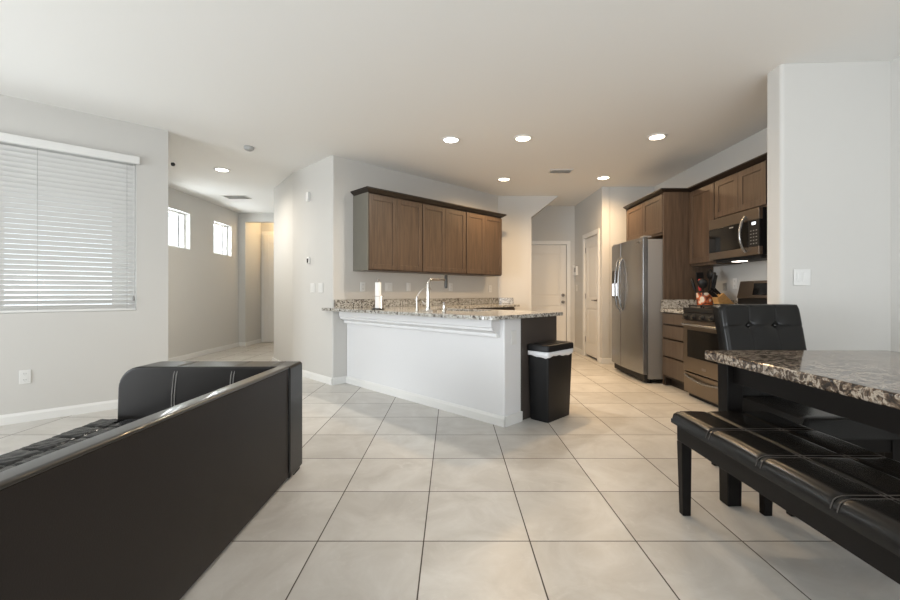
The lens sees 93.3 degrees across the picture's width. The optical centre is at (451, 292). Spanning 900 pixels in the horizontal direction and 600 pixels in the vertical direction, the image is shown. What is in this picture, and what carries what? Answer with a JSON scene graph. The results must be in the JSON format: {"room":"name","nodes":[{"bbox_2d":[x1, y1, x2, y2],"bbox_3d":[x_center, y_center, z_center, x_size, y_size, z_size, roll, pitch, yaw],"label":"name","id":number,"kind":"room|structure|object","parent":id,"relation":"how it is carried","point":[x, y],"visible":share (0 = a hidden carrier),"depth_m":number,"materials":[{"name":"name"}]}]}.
{"room":"open-plan living room","nodes":[
{"label":"open-plan living room","id":0,"kind":"room"},
{"bbox_2d":[0,94,167,414],"bbox_3d":[-4.255,-0.275,3.153,3.600,2.750,0.140,0,0,-43],"label":"wall","id":1,"kind":"structure","parent":0,"point":[78,357],"depth_m":3.93,"materials":[{"name":"grey paint"}]},
{"bbox_2d":[19,369,30,383],"bbox_3d":[-3.640,0.715,3.623,0.072,0.118,0.010,0,0,-43],"label":"wall outlet","id":2,"kind":"object","parent":1,"relation":"attached to","point":[24,375],"visible":1,"depth_m":3.62,"materials":[{"name":"white plastic"}]},
{"bbox_2d":[0,399,117,425],"bbox_3d":[-4.184,1.058,3.114,3.550,0.085,0.014,0,0,-43],"label":"baseboard","id":3,"kind":"structure","parent":1,"relation":"attached to","point":[14,418],"depth_m":3.75,"materials":[{"name":"white paint"}]},
{"bbox_2d":[0,144,134,310],"bbox_3d":[-3.830,-0.545,3.605,1.838,1.430,0.041,0,0,-43],"label":"window","id":4,"kind":"structure","parent":1,"relation":"in","point":[3,144],"depth_m":4.00,"materials":[{"name":"white plastic"}]},
{"bbox_2d":[0,132,139,312],"bbox_3d":[-3.758,-0.579,3.531,1.882,1.493,0.105,0,0,-43],"label":"window blind","id":5,"kind":"object","parent":4,"relation":"attached to","point":[80,180],"visible":1,"depth_m":3.81,"materials":[{"name":"white paint"}]},
{"bbox_2d":[114,199,127,303],"bbox_3d":[-3.786,-0.275,5.102,2.070,2.750,0.162,0,0,44],"label":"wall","id":6,"kind":"structure","parent":0,"point":[116,199],"depth_m":5.39,"materials":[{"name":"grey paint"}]},
{"bbox_2d":[112,187,238,357],"bbox_3d":[-4.480,-0.275,7.300,0.160,2.750,3.200,0,0,0],"label":"wall","id":7,"kind":"structure","parent":0,"point":[203,285],"depth_m":7.49,"materials":[{"name":"grey paint"}]},
{"bbox_2d":[168,209,184,248],"bbox_3d":[-4.515,-1.030,6.830,0.050,0.600,0.620,0,0,0],"label":"window","id":8,"kind":"structure","parent":7,"relation":"in","point":[182,215],"depth_m":7.11,"materials":[{"name":"white plastic"}]},
{"bbox_2d":[168,339,260,360],"bbox_3d":[-4.323,1.058,7.730,0.154,0.085,3.460,0,0,0],"label":"baseboard","id":9,"kind":"structure","parent":7,"relation":"attached to","point":[221,348],"depth_m":7.77,"materials":[{"name":"white paint"}]},
{"bbox_2d":[214,223,226,255],"bbox_3d":[-4.515,-1.030,8.165,0.050,0.600,0.630,0,0,0],"label":"window","id":10,"kind":"structure","parent":7,"relation":"in","point":[215,224],"depth_m":8.33,"materials":[{"name":"white plastic"}]},
{"bbox_2d":[249,223,260,340],"bbox_3d":[-4.325,-0.275,9.250,0.130,2.750,0.700,0,0,0],"label":"wall","id":11,"kind":"structure","parent":0,"point":[254,228],"depth_m":9.17,"materials":[{"name":"grey paint"}]},
{"bbox_2d":[239,213,273,341],"bbox_3d":[-3.600,-0.275,8.830,1.600,2.750,0.140,0,0,0],"label":"wall","id":12,"kind":"structure","parent":0,"point":[245,219],"depth_m":8.76,"materials":[{"name":"grey paint"}]},
{"bbox_2d":[261,223,273,234],"bbox_3d":[-3.755,-0.275,9.540,1.010,2.750,0.120,0,0,0],"label":"wall","id":13,"kind":"structure","parent":0,"point":[265,227],"depth_m":9.48,"materials":[{"name":"grey paint"}]},
{"bbox_2d":[261,232,273,341],"bbox_3d":[-3.752,-0.135,9.472,0.985,2.470,0.016,0,0,0],"label":"trim","id":14,"kind":"structure","parent":13,"relation":"attached to","point":[262,233],"depth_m":9.46,"materials":[{"name":"white paint"}]},
{"bbox_2d":[264,234,273,341],"bbox_3d":[-3.750,-0.106,9.419,0.860,2.388,0.104,0,0,0],"label":"door","id":15,"kind":"structure","parent":13,"relation":"in","point":[268,238],"depth_m":9.43,"materials":[{"name":"white paint"}]},
{"bbox_2d":[274,155,530,384],"bbox_3d":[-0.735,-0.275,6.995,4.170,2.750,3.810,0,0,0],"label":"wall","id":16,"kind":"structure","parent":0,"point":[320,228],"depth_m":5.71,"materials":[{"name":"grey paint"}]},
{"bbox_2d":[306,192,309,200],"bbox_3d":[-1.860,-1.242,5.484,0.060,0.115,0.034,0,0,45],"label":"wall sensor","id":17,"kind":"object","parent":16,"relation":"attached to","point":[307,193],"visible":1,"depth_m":5.46,"materials":[{"name":"white plastic"}]},
{"bbox_2d":[310,283,314,292],"bbox_3d":[-1.778,-0.065,5.420,0.010,0.118,0.116,0,0,-45],"label":"light switch","id":18,"kind":"object","parent":16,"relation":"attached to","point":[312,285],"visible":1,"depth_m":5.41,"materials":[{"name":"white plastic"}]},
{"bbox_2d":[318,283,322,292],"bbox_3d":[-1.631,-0.065,5.272,0.010,0.118,0.116,0,0,-45],"label":"light switch","id":19,"kind":"object","parent":16,"relation":"attached to","point":[320,285],"visible":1,"depth_m":5.27,"materials":[{"name":"white plastic"}]},
{"bbox_2d":[360,282,364,291],"bbox_3d":[-1.126,-0.078,5.370,0.072,0.118,0.010,0,0,-44],"label":"wall outlet","id":20,"kind":"object","parent":16,"relation":"attached to","point":[362,284],"visible":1,"depth_m":5.36,"materials":[{"name":"white plastic"}]},
{"bbox_2d":[353,192,421,272],"bbox_3d":[-0.809,-0.736,5.454,0.853,0.928,0.329,0,0,-44],"label":"upper cabinet","id":21,"kind":"object","parent":16,"relation":"attached to","point":[387,231],"visible":1,"depth_m":5.26,"materials":[{"name":"brown wood"}]},
{"bbox_2d":[350,186,505,217],"bbox_3d":[-0.192,-1.228,6.019,2.602,0.052,0.379,0,0,-44],"label":"crown molding","id":22,"kind":"structure","parent":21,"relation":"on","point":[369,189],"depth_m":5.60,"materials":[{"name":"brown wood"}]},
{"bbox_2d":[385,282,391,290],"bbox_3d":[-0.838,-0.080,5.648,0.116,0.118,0.011,0,0,-44],"label":"light switch","id":23,"kind":"object","parent":16,"relation":"attached to","point":[388,286],"visible":1,"depth_m":5.64,"materials":[{"name":"white plastic"}]},
{"bbox_2d":[407,283,410,290],"bbox_3d":[-0.596,-0.083,5.884,0.072,0.118,0.010,0,0,-44],"label":"light switch","id":24,"kind":"object","parent":16,"relation":"attached to","point":[408,284],"visible":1,"depth_m":5.88,"materials":[{"name":"white plastic"}]},
{"bbox_2d":[302,370,522,427],"bbox_3d":[-0.803,1.058,4.694,3.500,0.085,0.266,0,0,41],"label":"baseboard","id":25,"kind":"structure","parent":16,"relation":"attached to","point":[487,417],"depth_m":4.14,"materials":[{"name":"white paint"}]},
{"bbox_2d":[334,298,513,307],"bbox_3d":[-0.237,0.130,6.215,3.259,0.100,0.186,0,0,-41],"label":"backsplash","id":26,"kind":"structure","parent":16,"relation":"attached to","point":[351,303],"depth_m":5.94,"materials":[{"name":"stone"}]},
{"bbox_2d":[412,203,465,274],"bbox_3d":[-0.203,-0.736,6.042,0.832,0.928,0.329,0,0,-44],"label":"upper cabinet","id":27,"kind":"object","parent":16,"relation":"attached to","point":[443,228],"visible":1,"depth_m":5.89,"materials":[{"name":"brown wood"}]},
{"bbox_2d":[449,283,452,290],"bbox_3d":[-0.016,-0.090,6.447,0.072,0.118,0.010,0,0,-44],"label":"wall outlet","id":28,"kind":"object","parent":16,"relation":"attached to","point":[450,284],"visible":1,"depth_m":6.44,"materials":[{"name":"white plastic"}]},
{"bbox_2d":[461,211,501,276],"bbox_3d":[0.392,-0.736,6.620,0.824,0.928,0.329,0,0,-44],"label":"upper cabinet","id":29,"kind":"object","parent":16,"relation":"attached to","point":[483,232],"visible":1,"depth_m":6.48,"materials":[{"name":"brown wood"}]},
{"bbox_2d":[347,318,520,416],"bbox_3d":[-0.348,0.656,4.435,2.436,0.888,0.235,0,0,45],"label":"wall","id":30,"kind":"structure","parent":0,"point":[481,373],"depth_m":4.00,"materials":[{"name":"white paint"}]},
{"bbox_2d":[339,312,499,337],"bbox_3d":[-0.483,0.291,4.324,2.381,0.158,0.112,0,0,45],"label":"trim","id":31,"kind":"structure","parent":30,"relation":"attached to","point":[484,328],"depth_m":4.02,"materials":[{"name":"white paint"}]},
{"bbox_2d":[511,330,516,344],"bbox_3d":[0.522,0.375,3.574,0.072,0.118,0.011,0,0,-45],"label":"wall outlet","id":32,"kind":"object","parent":30,"relation":"attached to","point":[513,333],"visible":1,"depth_m":3.57,"materials":[{"name":"white plastic"}]},
{"bbox_2d":[0,0,899,219],"bbox_3d":[-1.300,-1.710,3.400,9.800,0.120,12.600,0,0,0],"label":"ceiling","id":33,"kind":"structure","parent":0,"point":[301,83],"depth_m":3.27,"materials":[{"name":"white paint"}]},
{"bbox_2d":[213,167,230,171],"bbox_3d":[-3.073,-1.644,5.678,0.204,0.012,0.204,0,0,0],"label":"recessed light","id":34,"kind":"object","parent":33,"relation":"in","point":[220,169],"visible":1,"depth_m":5.65,"materials":[{"name":"white glass"}]},
{"bbox_2d":[221,195,250,198],"bbox_3d":[-3.700,-1.644,7.300,0.400,0.012,0.260,0,0,0],"label":"ceiling vent","id":35,"kind":"object","parent":33,"relation":"in","point":[225,196],"visible":1,"depth_m":7.27,"materials":[{"name":"silver metal"}]},
{"bbox_2d":[244,145,253,151],"bbox_3d":[-2.294,-1.627,4.803,0.110,0.046,0.110,0,0,0],"label":"smoke detector","id":36,"kind":"object","parent":33,"relation":"attached to","point":[246,147],"visible":1,"depth_m":4.77,"materials":[{"name":"grey plastic"}]},
{"bbox_2d":[441,136,459,142],"bbox_3d":[-0.011,-1.644,4.568,0.204,0.012,0.204,0,0,0],"label":"recessed light","id":37,"kind":"object","parent":33,"relation":"in","point":[448,139],"visible":1,"depth_m":4.55,"materials":[{"name":"white glass"}]},
{"bbox_2d":[497,177,510,180],"bbox_3d":[0.753,-1.644,6.151,0.204,0.012,0.204,0,0,0],"label":"recessed light","id":38,"kind":"object","parent":33,"relation":"in","point":[500,178],"visible":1,"depth_m":6.14,"materials":[{"name":"white glass"}]},
{"bbox_2d":[513,134,532,141],"bbox_3d":[0.756,-1.644,4.524,0.204,0.012,0.204,0,0,0],"label":"recessed light","id":39,"kind":"object","parent":33,"relation":"in","point":[519,138],"visible":1,"depth_m":4.52,"materials":[{"name":"white glass"}]},
{"bbox_2d":[548,169,573,173],"bbox_3d":[1.470,-1.644,5.750,0.310,0.012,0.170,0,0,0],"label":"ceiling vent","id":40,"kind":"object","parent":33,"relation":"in","point":[552,171],"visible":1,"depth_m":5.74,"materials":[{"name":"silver metal"}]},
{"bbox_2d":[596,176,610,179],"bbox_3d":[2.164,-1.644,6.071,0.204,0.012,0.204,0,0,0],"label":"recessed light","id":41,"kind":"object","parent":33,"relation":"in","point":[599,177],"visible":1,"depth_m":6.04,"materials":[{"name":"white glass"}]},
{"bbox_2d":[646,133,667,139],"bbox_3d":[2.161,-1.644,4.481,0.204,0.012,0.204,0,0,0],"label":"recessed light","id":42,"kind":"object","parent":33,"relation":"in","point":[657,136],"visible":1,"depth_m":4.46,"materials":[{"name":"white glass"}]},
{"bbox_2d":[0,342,899,599],"bbox_3d":[-1.300,1.160,3.400,9.800,0.120,12.600,0,0,0],"label":"floor","id":43,"kind":"structure","parent":0,"point":[389,497],"depth_m":2.09,"materials":[{"name":"tile"}]},
{"bbox_2d":[0,361,301,599],"bbox_3d":[-1.498,0.750,1.637,1.104,0.701,2.125,0,0,0],"label":"sofa","id":44,"kind":"object","parent":43,"relation":"on","point":[139,504],"visible":1,"depth_m":1.45,"materials":[{"name":"black leather"}]},
{"bbox_2d":[468,307,514,309],"bbox_3d":[0.145,0.656,6.190,1.745,0.888,0.600,0,0,-44],"label":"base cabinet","id":45,"kind":"object","parent":43,"relation":"on","point":[495,308],"visible":0.08,"depth_m":6.35,"materials":[{"name":"brown wood"}]},
{"bbox_2d":[521,316,556,419],"bbox_3d":[-0.044,0.656,4.704,2.385,0.888,0.571,0,0,45],"label":"base cabinet","id":46,"kind":"object","parent":43,"relation":"on","point":[535,329],"visible":0.1,"depth_m":3.73,"materials":[{"name":"brown wood"}]},
{"bbox_2d":[322,298,562,319],"bbox_3d":[0.522,0.145,5.393,2.699,0.131,3.331,0,0,45],"label":"countertop","id":47,"kind":"structure","parent":46,"relation":"on","point":[457,308],"depth_m":4.93,"materials":[{"name":"stone"}]},
{"bbox_2d":[372,279,383,309],"bbox_3d":[-0.807,0.012,4.640,0.136,0.336,0.136,0,0,45],"label":"paper towel holder","id":48,"kind":"object","parent":47,"relation":"on","point":[381,308],"visible":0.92,"depth_m":4.59,"materials":[{"name":"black metal"}]},
{"bbox_2d":[375,282,380,307],"bbox_3d":[-0.807,0.024,4.640,0.064,0.278,0.064,0,0,45],"label":"paper towel roll","id":49,"kind":"object","parent":48,"relation":"on","point":[377,284],"visible":0.92,"depth_m":4.61,"materials":[{"name":"white paper"}]},
{"bbox_2d":[414,287,430,310],"bbox_3d":[-0.295,0.055,4.323,0.182,0.249,0.045,0,0,-15],"label":"water tap","id":50,"kind":"object","parent":47,"relation":"on","point":[416,299],"visible":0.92,"depth_m":4.29,"materials":[{"name":"silver metal"}]},
{"bbox_2d":[419,275,447,311],"bbox_3d":[-0.153,-0.003,4.270,0.200,0.364,0.291,0,0,45],"label":"kitchen faucet","id":51,"kind":"object","parent":47,"relation":"on","point":[445,279],"visible":1,"depth_m":4.18,"materials":[{"name":"silver metal"}]},
{"bbox_2d":[527,340,572,422],"bbox_3d":[0.880,0.768,3.782,0.222,0.663,0.436,0,0,45],"label":"trash can","id":52,"kind":"object","parent":43,"relation":"on","point":[550,361],"visible":1,"depth_m":3.66,"materials":[{"name":"black plastic"}]},
{"bbox_2d":[612,236,662,382],"bbox_3d":[2.630,0.203,5.645,0.840,1.795,1.010,0,0,0],"label":"refrigerator","id":53,"kind":"object","parent":43,"relation":"on","point":[637,264],"visible":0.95,"depth_m":5.24,"materials":[{"name":"grey metal"}]},
{"bbox_2d":[662,312,687,391],"bbox_3d":[2.829,0.663,4.841,0.619,0.874,0.513,0,0,0],"label":"base cabinet","id":54,"kind":"object","parent":43,"relation":"on","point":[673,370],"visible":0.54,"depth_m":4.86,"materials":[{"name":"brown wood"}]},
{"bbox_2d":[661,300,737,313],"bbox_3d":[2.820,0.152,4.840,0.639,0.145,0.516,0,0,0],"label":"countertop","id":55,"kind":"structure","parent":54,"relation":"on","point":[671,306],"depth_m":5.08,"materials":[{"name":"stone"}]},
{"bbox_2d":[696,293,712,304],"bbox_3d":[2.855,0.090,4.800,0.170,0.188,0.170,0,0,0],"label":"utensil crock","id":56,"kind":"object","parent":55,"relation":"on","point":[706,299],"visible":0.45,"depth_m":4.73,"materials":[{"name":"ceramic"}]},
{"bbox_2d":[690,278,696,293],"bbox_3d":[2.807,-0.002,4.893,0.036,0.337,0.135,0,0,-21],"label":"utensil","id":57,"kind":"object","parent":56,"relation":"in","point":[691,279],"visible":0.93,"depth_m":4.91,"materials":[{"name":"black plastic"}]},
{"bbox_2d":[696,272,703,292],"bbox_3d":[2.852,-0.036,4.866,0.088,0.403,0.058,0,0,-7],"label":"utensil","id":58,"kind":"object","parent":56,"relation":"in","point":[699,275],"visible":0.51,"depth_m":4.88,"materials":[{"name":"black plastic"}]},
{"bbox_2d":[697,278,707,295],"bbox_3d":[2.784,0.003,4.728,0.094,0.327,0.101,0,0,0],"label":"utensil","id":59,"kind":"object","parent":56,"relation":"in","point":[702,283],"visible":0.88,"depth_m":4.71,"materials":[{"name":"black plastic"}]},
{"bbox_2d":[706,269,712,289],"bbox_3d":[2.913,-0.051,4.810,0.056,0.432,0.104,0,0,0],"label":"utensil","id":60,"kind":"object","parent":56,"relation":"in","point":[709,272],"visible":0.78,"depth_m":4.80,"materials":[{"name":"black plastic"}]},
{"bbox_2d":[711,272,715,290],"bbox_3d":[2.877,-0.032,4.712,0.036,0.396,0.108,0,0,-18],"label":"utensil","id":61,"kind":"object","parent":56,"relation":"in","point":[714,273],"visible":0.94,"depth_m":4.68,"materials":[{"name":"black plastic"}]},
{"bbox_2d":[712,293,733,303],"bbox_3d":[2.985,0.093,4.655,0.218,0.184,0.100,0,0,0],"label":"knife block","id":62,"kind":"object","parent":55,"relation":"on","point":[722,298],"visible":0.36,"depth_m":4.61,"materials":[{"name":"brown wood"}]},
{"bbox_2d":[681,280,766,407],"bbox_3d":[2.777,0.487,4.199,0.705,1.225,0.760,0,0,0],"label":"range","id":63,"kind":"object","parent":43,"relation":"on","point":[700,334],"visible":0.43,"depth_m":4.28,"materials":[{"name":"metal"}]},
{"bbox_2d":[683,307,712,313],"bbox_3d":[2.775,0.179,4.199,0.580,0.049,0.760,0,0,0],"label":"cooktop","id":64,"kind":"object","parent":63,"relation":"in","point":[687,310],"depth_m":4.33,"materials":[{"name":"black metal"}]},
{"bbox_2d":[671,411,899,583],"bbox_3d":[1.355,0.844,1.542,0.493,0.512,1.225,0,0,0],"label":"bench","id":65,"kind":"object","parent":43,"relation":"on","point":[849,493],"visible":1,"depth_m":1.48,"materials":[{"name":"black leather"}]},
{"bbox_2d":[705,350,899,505],"bbox_3d":[1.865,0.705,1.515,0.990,0.790,1.590,0,0,0],"label":"dining table","id":66,"kind":"object","parent":43,"relation":"on","point":[861,386],"visible":0.84,"depth_m":1.81,"materials":[{"name":"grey stone"}]},
{"bbox_2d":[711,304,899,516],"bbox_3d":[1.939,0.586,2.432,0.559,1.028,0.714,0,0,0],"label":"dining chair","id":67,"kind":"object","parent":43,"relation":"on","point":[738,326],"visible":0.57,"depth_m":2.64,"materials":[{"name":"black leather"}]},
{"bbox_2d":[531,196,557,217],"bbox_3d":[1.580,-1.470,7.649,0.460,0.360,0.841,0,0,0],"label":"wall","id":68,"kind":"structure","parent":0,"point":[538,203],"depth_m":7.23,"materials":[{"name":"grey paint"}]},
{"bbox_2d":[531,206,574,350],"bbox_3d":[1.855,-0.275,8.120,1.210,2.750,0.120,0,0,0],"label":"wall","id":69,"kind":"structure","parent":0,"point":[553,223],"depth_m":8.06,"materials":[{"name":"grey paint"}]},
{"bbox_2d":[531,245,565,340],"bbox_3d":[1.755,0.086,8.069,0.830,2.003,0.104,0,0,0],"label":"door","id":70,"kind":"structure","parent":69,"relation":"in","point":[548,262],"depth_m":8.09,"materials":[{"name":"white paint"}]},
{"bbox_2d":[531,241,570,341],"bbox_3d":[1.752,0.055,8.053,0.985,2.090,0.014,0,0,0],"label":"trim","id":71,"kind":"structure","parent":69,"relation":"attached to","point":[568,243],"depth_m":8.05,"materials":[{"name":"white paint"}]},
{"bbox_2d":[575,187,609,357],"bbox_3d":[2.390,-0.275,7.330,0.120,2.750,1.460,0,0,0],"label":"wall","id":72,"kind":"structure","parent":0,"point":[592,213],"depth_m":6.71,"materials":[{"name":"grey paint"}]},
{"bbox_2d":[573,265,577,274],"bbox_3d":[2.305,-0.425,7.952,0.050,0.190,0.185,0,0,0],"label":"intercom","id":73,"kind":"object","parent":72,"relation":"attached to","point":[575,268],"visible":1,"depth_m":7.90,"materials":[{"name":"white plastic"}]},
{"bbox_2d":[574,347,601,363],"bbox_3d":[2.323,1.058,7.323,0.014,0.085,1.474,0,0,0],"label":"baseboard","id":74,"kind":"structure","parent":72,"relation":"attached to","point":[576,349],"depth_m":7.72,"materials":[{"name":"white paint"}]},
{"bbox_2d":[582,228,598,361],"bbox_3d":[2.323,0.037,7.130,0.014,2.125,0.840,0,0,0],"label":"trim","id":75,"kind":"structure","parent":72,"relation":"attached to","point":[596,231],"depth_m":6.96,"materials":[{"name":"white paint"}]},
{"bbox_2d":[585,235,596,357],"bbox_3d":[2.334,0.060,7.133,0.104,2.010,0.677,0,0,0],"label":"door","id":76,"kind":"structure","parent":72,"relation":"in","point":[591,243],"depth_m":7.17,"materials":[{"name":"white paint"}]},
{"bbox_2d":[610,187,653,357],"bbox_3d":[2.857,-0.275,6.660,0.805,2.750,0.120,0,0,0],"label":"wall","id":77,"kind":"structure","parent":0,"point":[620,197],"depth_m":6.60,"materials":[{"name":"grey paint"}]},
{"bbox_2d":[602,358,613,363],"bbox_3d":[2.475,1.058,6.593,0.290,0.085,0.014,0,0,0],"label":"baseboard","id":78,"kind":"structure","parent":77,"relation":"attached to","point":[604,360],"depth_m":6.59,"materials":[{"name":"white paint"}]},
{"bbox_2d":[654,56,899,351],"bbox_3d":[3.190,-0.275,2.000,0.140,2.750,9.200,0,0,0],"label":"wall","id":79,"kind":"structure","parent":0,"point":[755,145],"depth_m":4.33,"materials":[{"name":"grey paint"}]},
{"bbox_2d":[626,210,626,240],"bbox_3d":[2.838,-0.056,6.182,0.601,2.312,0.020,0,0,0],"label":"upper cabinet","id":80,"kind":"object","parent":79,"relation":"attached to","point":[626,210],"visible":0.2,"depth_m":6.18,"materials":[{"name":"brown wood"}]},
{"bbox_2d":[627,193,662,240],"bbox_3d":[2.836,-0.961,5.646,0.606,0.502,1.048,0,0,0],"label":"upper cabinet","id":81,"kind":"object","parent":79,"relation":"attached to","point":[645,218],"visible":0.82,"depth_m":5.54,"materials":[{"name":"brown wood"}]},
{"bbox_2d":[663,192,713,384],"bbox_3d":[2.838,-0.056,5.110,0.601,2.312,0.020,0,0,0],"label":"panel","id":82,"kind":"object","parent":79,"relation":"attached to","point":[677,270],"visible":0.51,"depth_m":5.10,"materials":[{"name":"brown wood"}]},
{"bbox_2d":[661,300,737,307],"bbox_3d":[2.825,0.132,4.840,0.629,0.104,0.516,0,0,0],"label":"backsplash","id":83,"kind":"structure","parent":79,"relation":"attached to","point":[664,303],"depth_m":5.08,"materials":[{"name":"stone"}]},
{"bbox_2d":[689,181,741,266],"bbox_3d":[2.990,-0.763,4.852,0.299,0.897,0.492,0,0,0],"label":"upper cabinet","id":84,"kind":"object","parent":79,"relation":"attached to","point":[701,200],"visible":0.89,"depth_m":4.86,"materials":[{"name":"brown wood"}]},
{"bbox_2d":[623,152,766,209],"bbox_3d":[2.813,-1.232,4.708,0.651,0.037,2.967,0,0,0],"label":"crown molding","id":85,"kind":"structure","parent":84,"relation":"on","point":[763,157],"depth_m":4.72,"materials":[{"name":"brown wood"}]},
{"bbox_2d":[733,278,736,288],"bbox_3d":[3.135,-0.105,4.710,0.010,0.118,0.072,0,0,0],"label":"wall outlet","id":86,"kind":"object","parent":79,"relation":"attached to","point":[734,279],"visible":1,"depth_m":4.70,"materials":[{"name":"white plastic"}]},
{"bbox_2d":[715,160,766,218],"bbox_3d":[2.990,-0.999,4.222,0.299,0.427,0.764,0,0,0],"label":"upper cabinet","id":87,"kind":"object","parent":79,"relation":"attached to","point":[746,189],"visible":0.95,"depth_m":4.16,"materials":[{"name":"brown wood"}]},
{"bbox_2d":[709,207,766,262],"bbox_3d":[2.921,-0.549,4.222,0.428,0.462,0.752,0,0,0],"label":"microwave","id":88,"kind":"object","parent":87,"relation":"attached to","point":[741,237],"visible":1,"depth_m":4.11,"materials":[{"name":"silver metal"}]},
{"bbox_2d":[767,61,890,350],"bbox_3d":[2.756,-0.275,3.118,0.768,2.750,0.195,0,0,0],"label":"wall partition","id":89,"kind":"structure","parent":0,"point":[829,124],"depth_m":3.04,"materials":[{"name":"grey paint"}]},
{"bbox_2d":[794,269,810,284],"bbox_3d":[2.511,-0.113,3.046,0.120,0.118,0.010,0,0,0],"label":"light switch","id":90,"kind":"object","parent":89,"relation":"attached to","point":[801,276],"visible":1,"depth_m":3.04,"materials":[{"name":"white plastic"}]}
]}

